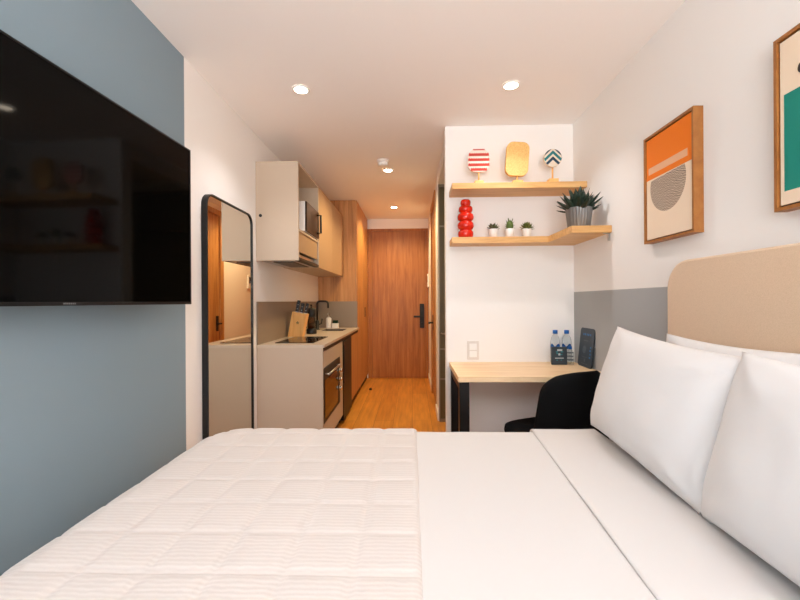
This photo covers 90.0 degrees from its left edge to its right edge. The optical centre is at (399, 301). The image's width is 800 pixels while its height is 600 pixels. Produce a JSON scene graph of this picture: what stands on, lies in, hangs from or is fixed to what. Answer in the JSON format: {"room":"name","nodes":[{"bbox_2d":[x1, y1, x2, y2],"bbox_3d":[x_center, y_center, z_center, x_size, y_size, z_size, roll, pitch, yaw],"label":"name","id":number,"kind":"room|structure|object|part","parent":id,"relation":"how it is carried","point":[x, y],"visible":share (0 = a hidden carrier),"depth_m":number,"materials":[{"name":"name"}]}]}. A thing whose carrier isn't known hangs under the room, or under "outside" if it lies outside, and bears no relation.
{"room":"studio apartment","nodes":[
{"label":"studio apartment","id":0,"kind":"room"},
{"bbox_2d":[0,0,317,575],"bbox_3d":[-1.187,-0.036,1.835,0.100,2.500,9.200,0,0,2],"label":"wall","id":1,"kind":"structure","parent":0,"point":[95,400],"depth_m":1.59,"materials":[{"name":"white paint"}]},
{"bbox_2d":[0,29,190,306],"bbox_3d":[-1.097,-0.353,1.264,0.111,0.734,1.300,0,0,4],"label":"television","id":2,"kind":"object","parent":1,"relation":"attached to","point":[95,199],"visible":1,"depth_m":1.30,"materials":[{"name":"black glass"}]},
{"bbox_2d":[256,302,318,344],"bbox_3d":[-1.065,0.167,4.078,0.010,0.332,2.030,0,0,2],"label":"backsplash","id":3,"kind":"structure","parent":1,"relation":"attached to","point":[273,319],"depth_m":3.42,"materials":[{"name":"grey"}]},
{"bbox_2d":[255,161,342,276],"bbox_3d":[-0.912,-0.693,4.065,0.328,0.759,2.022,0,0,2],"label":"upper cabinet","id":4,"kind":"object","parent":1,"relation":"attached to","point":[280,185],"visible":0.96,"depth_m":3.06,"materials":[{"name":"beige laminate"}]},
{"bbox_2d":[262,255,318,267],"bbox_3d":[-0.917,-0.343,3.397,0.312,0.069,0.634,0,0,2],"label":"range hood","id":5,"kind":"object","parent":4,"relation":"attached to","point":[304,262],"visible":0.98,"depth_m":3.34,"materials":[{"name":"silver metal"}]},
{"bbox_2d":[274,262,307,267],"bbox_3d":[-0.914,-0.311,3.393,0.158,0.006,0.470,0,0,2],"label":"grille","id":6,"kind":"object","parent":5,"relation":"attached to","point":[289,264],"depth_m":3.34,"materials":[{"name":"grey metal"}]},
{"bbox_2d":[299,229,317,242],"bbox_3d":[-0.926,-0.553,3.397,0.312,0.018,0.642,0,0,2],"label":"niche shelf","id":7,"kind":"object","parent":4,"relation":"attached to","point":[302,233],"depth_m":3.37,"materials":[{"name":"beige laminate"}]},
{"bbox_2d":[299,201,321,238],"bbox_3d":[-0.887,-0.693,3.490,0.351,0.260,0.435,0,0,2],"label":"microwave","id":8,"kind":"object","parent":4,"relation":"on","point":[308,216],"visible":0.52,"depth_m":3.35,"materials":[{"name":"black glass"}]},
{"bbox_3d":[-0.763,-0.699,3.486,0.016,0.242,0.431,0,0,2],"label":"door","id":9,"kind":"part","parent":8,"relation":"part of","materials":[{"name":"brown glass"}]},
{"bbox_3d":[-0.729,-0.699,3.623,0.043,0.178,0.018,0,0,2],"label":"door handle","id":10,"kind":"part","parent":8,"relation":"part of","materials":[{"name":"black"}]},
{"bbox_3d":[-0.757,-0.694,4.064,0.019,0.759,0.660,0,0,2],"label":"door","id":11,"kind":"part","parent":4,"relation":"part of","materials":[{"name":"beige laminate"}]},
{"bbox_3d":[-0.738,-0.694,4.734,0.019,0.759,0.672,0,0,2],"label":"door","id":12,"kind":"part","parent":4,"relation":"part of","materials":[{"name":"beige laminate"}]},
{"bbox_2d":[319,301,356,327],"bbox_3d":[-0.786,0.166,5.080,0.490,0.332,0.010,0,0,2],"label":"backsplash","id":13,"kind":"structure","parent":1,"relation":"attached to","point":[345,312],"depth_m":5.07,"materials":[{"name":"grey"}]},
{"bbox_2d":[337,378,445,431],"bbox_3d":[0.060,1.257,1.799,2.580,0.100,9.200,0,0,2],"label":"floor","id":14,"kind":"structure","parent":0,"point":[391,402],"depth_m":4.60,"materials":[{"name":"brown wood"}]},
{"bbox_2d":[201,194,253,439],"bbox_3d":[-1.094,0.295,2.589,0.034,1.838,0.648,0,0,2],"label":"floor mirror","id":15,"kind":"object","parent":14,"relation":"on","point":[226,229],"visible":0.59,"depth_m":2.52,"materials":[{"name":"black mirror"}]},
{"bbox_2d":[257,338,342,429],"bbox_3d":[-0.828,0.783,3.501,0.510,0.858,0.890,0,0,2],"label":"base cabinet","id":16,"kind":"object","parent":14,"relation":"on","point":[290,393],"visible":0.66,"depth_m":3.06,"materials":[{"name":"beige laminate"}]},
{"bbox_3d":[-0.587,0.452,3.416,0.018,0.127,0.694,0,0,2],"label":"drawer","id":17,"kind":"part","parent":16,"relation":"part of","materials":[{"name":"beige laminate"}]},
{"bbox_3d":[-0.583,1.030,3.416,0.018,0.162,0.694,0,0,2],"label":"panel","id":18,"kind":"part","parent":16,"relation":"part of","materials":[{"name":"beige laminate"}]},
{"bbox_2d":[323,357,342,423],"bbox_3d":[-0.765,0.733,3.419,0.462,0.422,0.690,0,0,2],"label":"oven","id":19,"kind":"object","parent":16,"relation":"in","point":[331,372],"visible":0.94,"depth_m":3.34,"materials":[{"name":"black glass"}]},
{"bbox_3d":[-0.572,0.760,3.361,0.002,0.300,0.525,0,0,2],"label":"door glass","id":20,"kind":"part","parent":19,"relation":"part of","materials":[{"name":"black glass"}]},
{"bbox_3d":[-0.555,0.565,3.358,0.038,0.017,0.500,0,0,2],"label":"door handle","id":21,"kind":"part","parent":19,"relation":"part of","materials":[{"name":"silver metal"}]},
{"bbox_3d":[-0.575,0.732,3.707,0.023,0.422,0.104,0,0,2],"label":"control panel","id":22,"kind":"part","parent":19,"relation":"part of","materials":[{"name":"black metal"}]},
{"bbox_2d":[318,200,361,395],"bbox_3d":[-0.785,-0.037,5.306,0.500,2.497,0.438,0,0,2],"label":"tall cabinet","id":23,"kind":"object","parent":14,"relation":"on","point":[348,287],"visible":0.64,"depth_m":5.09,"materials":[{"name":"brown wood"}]},
{"bbox_3d":[-0.545,-0.077,5.299,0.019,2.414,0.434,0,0,2],"label":"door","id":24,"kind":"part","parent":23,"relation":"part of","materials":[{"name":"brown wood"}]},
{"bbox_2d":[339,337,351,422],"bbox_3d":[-0.782,0.803,4.220,0.480,0.817,0.520,0,0,2],"label":"mini fridge","id":25,"kind":"object","parent":14,"relation":"on","point":[347,364],"visible":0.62,"depth_m":4.17,"materials":[{"name":"black"}]},
{"bbox_2d":[343,330,358,401],"bbox_3d":[-0.798,0.783,4.519,0.510,0.858,1.128,0,0,2],"label":"base cabinet","id":26,"kind":"object","parent":14,"relation":"on","point":[354,336],"visible":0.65,"depth_m":4.73,"materials":[{"name":"beige laminate"}]},
{"bbox_2d":[256,327,358,347],"bbox_3d":[-0.808,0.343,4.068,0.522,0.022,2.035,0,0,2],"label":"countertop","id":27,"kind":"structure","parent":26,"relation":"on","point":[333,336],"depth_m":3.37,"materials":[{"name":"beige stone"}]},
{"bbox_2d":[288,311,308,336],"bbox_3d":[-0.967,0.214,3.809,0.178,0.237,0.101,0,0,2],"label":"knife block","id":28,"kind":"object","parent":27,"relation":"on","point":[298,323],"visible":0.99,"depth_m":3.76,"materials":[{"name":"brown wood"}]},
{"bbox_2d":[295,300,300,312],"bbox_3d":[-0.975,0.095,3.790,0.069,0.215,0.021,0,0,2],"label":"kitchen knife","id":29,"kind":"object","parent":28,"relation":"in","point":[298,301],"visible":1,"depth_m":3.78,"materials":[{"name":"black plastic"}]},
{"bbox_2d":[299,303,304,312],"bbox_3d":[-0.934,0.113,3.784,0.065,0.195,0.021,0,0,2],"label":"kitchen knife","id":30,"kind":"object","parent":28,"relation":"in","point":[302,304],"visible":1,"depth_m":3.77,"materials":[{"name":"black plastic"}]},
{"bbox_2d":[304,303,308,313],"bbox_3d":[-0.898,0.117,3.813,0.066,0.200,0.021,0,0,2],"label":"kitchen knife","id":31,"kind":"object","parent":28,"relation":"in","point":[307,304],"visible":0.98,"depth_m":3.80,"materials":[{"name":"black plastic"}]},
{"bbox_2d":[275,336,327,342],"bbox_3d":[-0.833,0.329,3.451,0.310,0.007,0.550,0,0,2],"label":"cooktop","id":32,"kind":"object","parent":27,"relation":"in","point":[306,339],"visible":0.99,"depth_m":3.42,"materials":[{"name":"black glass"}]},
{"bbox_2d":[303,304,316,333],"bbox_3d":[-0.932,0.181,4.134,0.142,0.304,0.104,0,0,17],"label":"press","id":33,"kind":"object","parent":27,"relation":"on","point":[311,324],"visible":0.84,"depth_m":4.09,"materials":[{"name":"black"}]},
{"bbox_2d":[306,328,316,333],"bbox_3d":[-0.913,0.305,4.128,0.104,0.055,0.104,0,0,2],"label":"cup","id":34,"kind":"object","parent":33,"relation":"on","point":[309,330],"depth_m":4.09,"materials":[{"name":"black"}]},
{"bbox_3d":[-0.914,0.096,4.128,0.092,0.134,0.092,0,0,2],"label":"lid","id":35,"kind":"part","parent":33,"relation":"part of","materials":[{"name":"black plastic"}]},
{"bbox_2d":[316,300,328,329],"bbox_3d":[-0.924,0.160,4.729,0.171,0.346,0.060,0,0,2],"label":"kitchen faucet","id":36,"kind":"object","parent":27,"relation":"on","point":[327,302],"visible":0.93,"depth_m":4.72,"materials":[{"name":"black metal"}]},
{"bbox_3d":[-0.914,0.110,4.729,0.152,0.246,0.022,0,0,2],"label":"spout","id":37,"kind":"part","parent":36,"relation":"part of","materials":[{"name":"black metal"}]},
{"bbox_2d":[326,313,330,327],"bbox_3d":[-0.887,0.237,4.955,0.066,0.191,0.074,0,0,39],"label":"soap dispenser","id":38,"kind":"object","parent":27,"relation":"on","point":[328,319],"visible":0.96,"depth_m":4.93,"materials":[{"name":"white ceramic"}]},
{"bbox_2d":[322,329,345,330],"bbox_3d":[-0.771,0.403,4.675,0.256,0.137,0.336,0,0,2],"label":"sink","id":39,"kind":"object","parent":27,"relation":"in","point":[325,329],"visible":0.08,"depth_m":4.84,"materials":[{"name":"grey metal"}]},
{"bbox_2d":[332,323,338,327],"bbox_3d":[-0.799,0.301,4.955,0.080,0.062,0.060,0,0,2],"label":"sponge holder","id":40,"kind":"object","parent":27,"relation":"on","point":[334,325],"visible":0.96,"depth_m":4.93,"materials":[{"name":"white ceramic"}]},
{"bbox_3d":[-0.545,0.749,4.777,0.018,0.722,0.594,0,0,2],"label":"door","id":41,"kind":"part","parent":26,"relation":"part of","materials":[{"name":"brown wood"}]},
{"bbox_2d":[361,209,367,386],"bbox_3d":[-0.766,-0.037,5.916,0.504,2.497,0.778,0,0,2],"label":"tall cabinet","id":42,"kind":"object","parent":14,"relation":"on","point":[364,249],"visible":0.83,"depth_m":5.87,"materials":[{"name":"brown wood"}]},
{"bbox_3d":[-0.533,-0.077,5.714,0.019,2.414,0.384,0,0,2],"label":"door","id":43,"kind":"part","parent":42,"relation":"part of","materials":[{"name":"brown wood"}]},
{"bbox_3d":[-0.522,-0.077,6.103,0.019,2.414,0.386,0,0,2],"label":"door","id":44,"kind":"part","parent":42,"relation":"part of","materials":[{"name":"brown wood"}]},
{"bbox_2d":[438,184,445,421],"bbox_3d":[0.846,0.012,3.975,0.917,2.380,0.094,0,0,2],"label":"shower panel","id":45,"kind":"object","parent":14,"relation":"on","point":[441,236],"visible":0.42,"depth_m":4.01,"materials":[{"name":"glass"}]},
{"bbox_2d":[449,362,600,431],"bbox_3d":[0.815,0.824,2.658,0.916,0.757,0.580,0,0,2],"label":"desk","id":46,"kind":"object","parent":14,"relation":"on","point":[462,373],"visible":0.44,"depth_m":2.55,"materials":[{"name":"brown wood"}]},
{"bbox_3d":[0.393,0.507,2.667,0.056,0.050,0.445,0,0,2],"label":"rail","id":47,"kind":"part","parent":46,"relation":"part of","materials":[{"name":"black metal"}]},
{"bbox_3d":[0.403,0.843,2.915,0.060,0.723,0.050,0,0,2],"label":"leg","id":48,"kind":"part","parent":46,"relation":"part of","materials":[{"name":"black metal"}]},
{"bbox_3d":[0.388,0.843,2.420,0.060,0.723,0.050,0,0,2],"label":"leg","id":49,"kind":"part","parent":46,"relation":"part of","materials":[{"name":"black metal"}]},
{"bbox_2d":[550,330,559,347],"bbox_3d":[1.115,0.324,2.874,0.065,0.238,0.065,0,0,2],"label":"water bottle","id":50,"kind":"object","parent":46,"relation":"on","point":[554,331],"visible":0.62,"depth_m":2.86,"materials":[{"name":"clear plastic"}]},
{"bbox_2d":[551,347,566,364],"bbox_3d":[1.116,0.381,2.806,0.106,0.125,0.021,0,0,2],"label":"card","id":51,"kind":"object","parent":46,"relation":"on","point":[558,354],"visible":1,"depth_m":2.80,"materials":[{"name":"black paper"}]},
{"bbox_2d":[562,330,571,363],"bbox_3d":[1.196,0.324,2.871,0.065,0.238,0.065,0,0,2],"label":"water bottle","id":52,"kind":"object","parent":46,"relation":"on","point":[565,331],"visible":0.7,"depth_m":2.86,"materials":[{"name":"clear plastic"}]},
{"bbox_2d":[567,346,573,364],"bbox_3d":[1.195,0.378,2.806,0.045,0.130,0.045,0,0,2],"label":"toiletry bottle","id":53,"kind":"object","parent":46,"relation":"on","point":[569,347],"visible":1,"depth_m":2.80,"materials":[{"name":"clear plastic"}]},
{"bbox_2d":[578,327,594,368],"bbox_3d":[1.259,0.311,2.699,0.037,0.262,0.210,0,0,2],"label":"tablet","id":54,"kind":"object","parent":46,"relation":"on","point":[587,336],"visible":1,"depth_m":2.68,"materials":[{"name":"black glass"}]},
{"bbox_2d":[504,370,608,438],"bbox_3d":[0.883,0.781,2.266,0.510,0.846,0.484,0,0,-23],"label":"desk chair","id":55,"kind":"object","parent":14,"relation":"on","point":[565,401],"visible":0.5,"depth_m":2.05,"materials":[{"name":"black plastic"}]},
{"bbox_3d":[0.879,0.748,2.275,0.510,0.068,0.464,0,0,-23],"label":"seat","id":56,"kind":"part","parent":55,"relation":"part of","materials":[{"name":"black fabric"}]},
{"bbox_3d":[0.939,0.564,2.134,0.470,0.415,0.199,0,0,-23],"label":"backrest","id":57,"kind":"part","parent":55,"relation":"part of","materials":[{"name":"black plastic"}]},
{"bbox_3d":[0.143,0.916,1.036,2.015,0.580,1.600,0,0,2],"label":"bed","id":58,"kind":"object","parent":14,"relation":"on","visible":0},
{"bbox_2d":[417,432,655,599],"bbox_3d":[-0.016,0.825,1.048,1.705,0.467,1.651,0,0,2],"label":"sheet","id":59,"kind":"object","parent":58,"relation":"on","point":[500,520],"visible":0.27,"depth_m":1.04,"materials":[{"name":"white fabric"}]},
{"bbox_2d":[0,428,422,599],"bbox_3d":[-0.426,0.829,1.057,0.964,0.497,1.690,0,0,2],"label":"quilt","id":60,"kind":"object","parent":59,"relation":"on","point":[244,513],"visible":1,"depth_m":1.03,"materials":[{"name":"white fabric"}]},
{"bbox_2d":[530,429,799,599],"bbox_3d":[0.686,0.791,1.026,0.415,0.426,1.681,0,0,2],"label":"sheet","id":61,"kind":"object","parent":58,"relation":"on","point":[675,552],"visible":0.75,"depth_m":1.01,"materials":[{"name":"white fabric"}]},
{"bbox_2d":[590,326,740,523],"bbox_3d":[0.865,0.346,1.394,0.204,0.476,0.746,0,0,5],"label":"pillow","id":62,"kind":"object","parent":61,"relation":"on","point":[663,403],"visible":0.94,"depth_m":1.21,"materials":[{"name":"white fabric"}]},
{"bbox_2d":[699,351,799,586],"bbox_3d":[0.826,0.358,0.708,0.213,0.451,0.721,0,0,5],"label":"pillow","id":63,"kind":"object","parent":61,"relation":"on","point":[751,491],"visible":1,"depth_m":0.85,"materials":[{"name":"white fabric"}]},
{"bbox_2d":[666,334,799,365],"bbox_3d":[1.042,0.366,1.305,0.138,0.469,0.692,0,0,0],"label":"pillow","id":64,"kind":"object","parent":58,"relation":"on","point":[791,358],"visible":0.11,"depth_m":1.29,"materials":[{"name":"white fabric"}]},
{"bbox_2d":[667,243,799,353],"bbox_3d":[1.175,0.506,0.915,0.049,1.357,1.697,0,0,2],"label":"headboard","id":65,"kind":"object","parent":58,"relation":"attached to","point":[750,299],"visible":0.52,"depth_m":1.36,"materials":[{"name":"beige fabric"}]},
{"bbox_2d":[367,219,428,377],"bbox_3d":[0.185,-0.044,6.337,2.380,2.500,0.120,0,0,2],"label":"wall","id":66,"kind":"structure","parent":0,"point":[372,223],"depth_m":6.29,"materials":[{"name":"white paint"}]},
{"bbox_2d":[367,228,428,377],"bbox_3d":[-0.029,0.031,6.293,0.953,2.352,0.142,0,0,2],"label":"door","id":67,"kind":"structure","parent":66,"relation":"in","point":[398,308],"depth_m":6.30,"materials":[{"name":"brown wood"}]},
{"bbox_3d":[0.345,0.225,6.275,0.070,0.380,0.025,0,0,2],"label":"lock plate","id":68,"kind":"part","parent":67,"relation":"part of","materials":[{"name":"black metal"}]},
{"bbox_2d":[131,0,684,219],"bbox_3d":[0.045,-1.343,1.799,2.580,0.100,9.200,0,0,2],"label":"ceiling","id":69,"kind":"structure","parent":0,"point":[386,79],"depth_m":2.20,"materials":[{"name":"white paint"}]},
{"bbox_2d":[292,85,309,93],"bbox_3d":[-0.601,-1.284,2.428,0.104,0.008,0.104,0,0,2],"label":"recessed light","id":70,"kind":"object","parent":69,"relation":"in","point":[299,89],"visible":1,"depth_m":2.42,"materials":[{"name":"white plastic"}]},
{"bbox_2d":[377,158,388,166],"bbox_3d":[-0.157,-1.265,3.666,0.110,0.054,0.110,0,0,2],"label":"smoke detector","id":71,"kind":"object","parent":69,"relation":"attached to","point":[382,162],"visible":1,"depth_m":3.63,"materials":[{"name":"white plastic"}]},
{"bbox_2d":[383,168,392,172],"bbox_3d":[-0.118,-1.287,3.935,0.104,0.008,0.104,0,0,2],"label":"recessed light","id":72,"kind":"object","parent":69,"relation":"in","point":[387,170],"visible":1,"depth_m":3.93,"materials":[{"name":"beige plastic"}]},
{"bbox_2d":[502,80,519,90],"bbox_3d":[0.666,-1.292,2.396,0.104,0.008,0.104,0,0,2],"label":"recessed light","id":73,"kind":"object","parent":69,"relation":"in","point":[513,84],"visible":1,"depth_m":2.39,"materials":[{"name":"beige plastic"}]},
{"bbox_2d":[428,143,443,406],"bbox_3d":[0.865,-0.048,4.662,0.923,2.500,3.230,0,0,2],"label":"wall","id":74,"kind":"structure","parent":0,"point":[440,175],"depth_m":4.36,"materials":[{"name":"white paint"}]},
{"bbox_2d":[428,190,436,410],"bbox_3d":[0.432,-0.011,4.870,0.155,2.430,0.940,0,0,2],"label":"door","id":75,"kind":"structure","parent":74,"relation":"in","point":[432,209],"depth_m":5.06,"materials":[{"name":"brown wood"}]},
{"bbox_2d":[428,373,437,419],"bbox_3d":[0.419,1.165,5.165,0.012,0.080,2.250,0,0,2],"label":"baseboard","id":76,"kind":"structure","parent":74,"relation":"attached to","point":[428,373],"depth_m":4.37,"materials":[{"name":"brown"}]},
{"bbox_2d":[437,186,438,420],"bbox_3d":[0.389,-0.045,4.059,0.018,2.500,0.043,0,0,2],"label":"trim","id":77,"kind":"structure","parent":74,"relation":"attached to","point":[437,186],"depth_m":4.04,"materials":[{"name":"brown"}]},
{"bbox_2d":[489,228,497,236],"bbox_3d":[0.660,-0.480,2.832,0.064,0.062,0.064,0,0,2],"label":"pot","id":78,"kind":"object","parent":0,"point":[493,232],"depth_m":2.81,"materials":[{"name":"white ceramic"}]},
{"bbox_2d":[444,124,573,431],"bbox_3d":[0.810,-0.048,2.998,0.936,2.500,0.100,0,0,2],"label":"wall","id":79,"kind":"structure","parent":0,"point":[511,300],"depth_m":2.95,"materials":[{"name":"white paint"}]},
{"bbox_2d":[467,341,478,359],"bbox_3d":[0.539,0.360,2.949,0.087,0.137,0.013,0,0,2],"label":"wall switch","id":80,"kind":"object","parent":79,"relation":"attached to","point":[472,346],"visible":1,"depth_m":2.95,"materials":[{"name":"white plastic"}]},
{"bbox_2d":[449,181,586,197],"bbox_3d":[0.814,-0.791,2.831,0.909,0.040,0.232,0,0,2],"label":"oak shelf","id":81,"kind":"object","parent":79,"relation":"attached to","point":[492,189],"visible":0.88,"depth_m":2.75,"materials":[{"name":"brown wood"}]},
{"bbox_2d":[468,149,489,182],"bbox_3d":[0.545,-0.932,2.770,0.146,0.246,0.060,0,0,2],"label":"ornament","id":82,"kind":"object","parent":81,"relation":"on","point":[478,159],"visible":0.96,"depth_m":2.76,"materials":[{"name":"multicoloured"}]},
{"bbox_2d":[505,142,529,181],"bbox_3d":[0.808,-0.955,2.762,0.164,0.288,0.060,0,0,2],"label":"ornament","id":83,"kind":"object","parent":81,"relation":"on","point":[517,153],"visible":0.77,"depth_m":2.75,"materials":[{"name":"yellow wood"}]},
{"bbox_2d":[543,149,561,181],"bbox_3d":[1.050,-0.930,2.755,0.122,0.235,0.060,0,0,2],"label":"ornament","id":84,"kind":"object","parent":81,"relation":"on","point":[552,158],"visible":1,"depth_m":2.75,"materials":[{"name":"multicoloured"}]},
{"bbox_2d":[450,225,611,246],"bbox_3d":[0.812,-0.406,2.667,0.907,0.088,0.560,0,0,2],"label":"oak shelf","id":85,"kind":"object","parent":79,"relation":"attached to","point":[572,235],"visible":1,"depth_m":2.77,"materials":[{"name":"brown wood"}]},
{"bbox_2d":[457,199,473,236],"bbox_3d":[0.467,-0.585,2.848,0.116,0.274,0.116,0,0,2],"label":"vase","id":86,"kind":"object","parent":85,"relation":"on","point":[465,218],"visible":0.93,"depth_m":2.81,"materials":[{"name":"red ceramic"}]},
{"bbox_2d":[487,223,499,236],"bbox_3d":[0.659,-0.502,2.833,0.091,0.105,0.092,0,0,-29],"label":"potted succulent","id":87,"kind":"object","parent":85,"relation":"on","point":[493,230],"visible":0.96,"depth_m":2.81,"materials":[{"name":"white ceramic"}]},
{"bbox_2d":[505,218,513,236],"bbox_3d":[0.775,-0.521,2.831,0.073,0.142,0.075,0,0,-32],"label":"potted succulent","id":88,"kind":"object","parent":85,"relation":"on","point":[509,230],"visible":0.94,"depth_m":2.81,"materials":[{"name":"white ceramic"}]},
{"bbox_2d":[520,222,534,235],"bbox_3d":[0.896,-0.506,2.826,0.104,0.111,0.106,0,0,-30],"label":"potted succulent","id":89,"kind":"object","parent":85,"relation":"on","point":[526,228],"visible":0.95,"depth_m":2.80,"materials":[{"name":"white ceramic"}]},
{"bbox_2d":[557,186,601,227],"bbox_3d":[1.123,-0.585,2.518,0.288,0.266,0.304,0,0,-32],"label":"potted plant","id":90,"kind":"object","parent":85,"relation":"on","point":[580,206],"visible":0.92,"depth_m":2.46,"materials":[{"name":"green plant"}]},
{"bbox_3d":[1.126,-0.518,2.518,0.160,0.132,0.160,0,0,2],"label":"pot","id":91,"kind":"part","parent":90,"relation":"part of","materials":[{"name":"silver metal"}]},
{"bbox_2d":[505,228,513,236],"bbox_3d":[0.776,-0.481,2.828,0.064,0.062,0.064,0,0,2],"label":"pot","id":92,"kind":"object","parent":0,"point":[509,232],"depth_m":2.80,"materials":[{"name":"white ceramic"}]},
{"bbox_2d":[522,228,531,235],"bbox_3d":[0.896,-0.481,2.825,0.064,0.062,0.064,0,0,2],"label":"pot","id":93,"kind":"object","parent":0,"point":[526,231],"depth_m":2.80,"materials":[{"name":"white ceramic"}]},
{"bbox_2d":[573,0,799,441],"bbox_3d":[1.292,-0.051,1.763,0.100,2.500,9.200,0,0,2],"label":"wall","id":94,"kind":"structure","parent":0,"point":[716,55],"depth_m":1.77,"materials":[{"name":"white paint"}]},
{"bbox_2d":[643,105,703,243],"bbox_3d":[1.220,-0.540,1.802,0.040,0.515,0.350,0,0,2],"label":"framed picture","id":95,"kind":"object","parent":94,"relation":"attached to","point":[673,154],"visible":1,"depth_m":1.75,"materials":[{"name":"orange paper"}]},
{"bbox_2d":[646,112,691,239],"bbox_3d":[1.208,-0.540,1.802,0.008,0.481,0.316,0,0,2],"label":"print","id":96,"kind":"object","parent":95,"relation":"attached to","point":[669,149],"depth_m":1.78,"materials":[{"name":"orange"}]},
{"bbox_2d":[773,23,799,211],"bbox_3d":[1.199,-0.552,1.097,0.040,0.540,0.340,0,0,2],"label":"framed picture","id":97,"kind":"object","parent":94,"relation":"attached to","point":[786,49],"visible":1,"depth_m":1.23,"materials":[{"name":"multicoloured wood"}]},
{"bbox_2d":[780,30,799,205],"bbox_3d":[1.188,-0.552,1.098,0.007,0.506,0.306,0,0,2],"label":"print","id":98,"kind":"object","parent":97,"relation":"attached to","point":[790,41],"depth_m":1.22,"materials":[{"name":"teal"}]}
]}

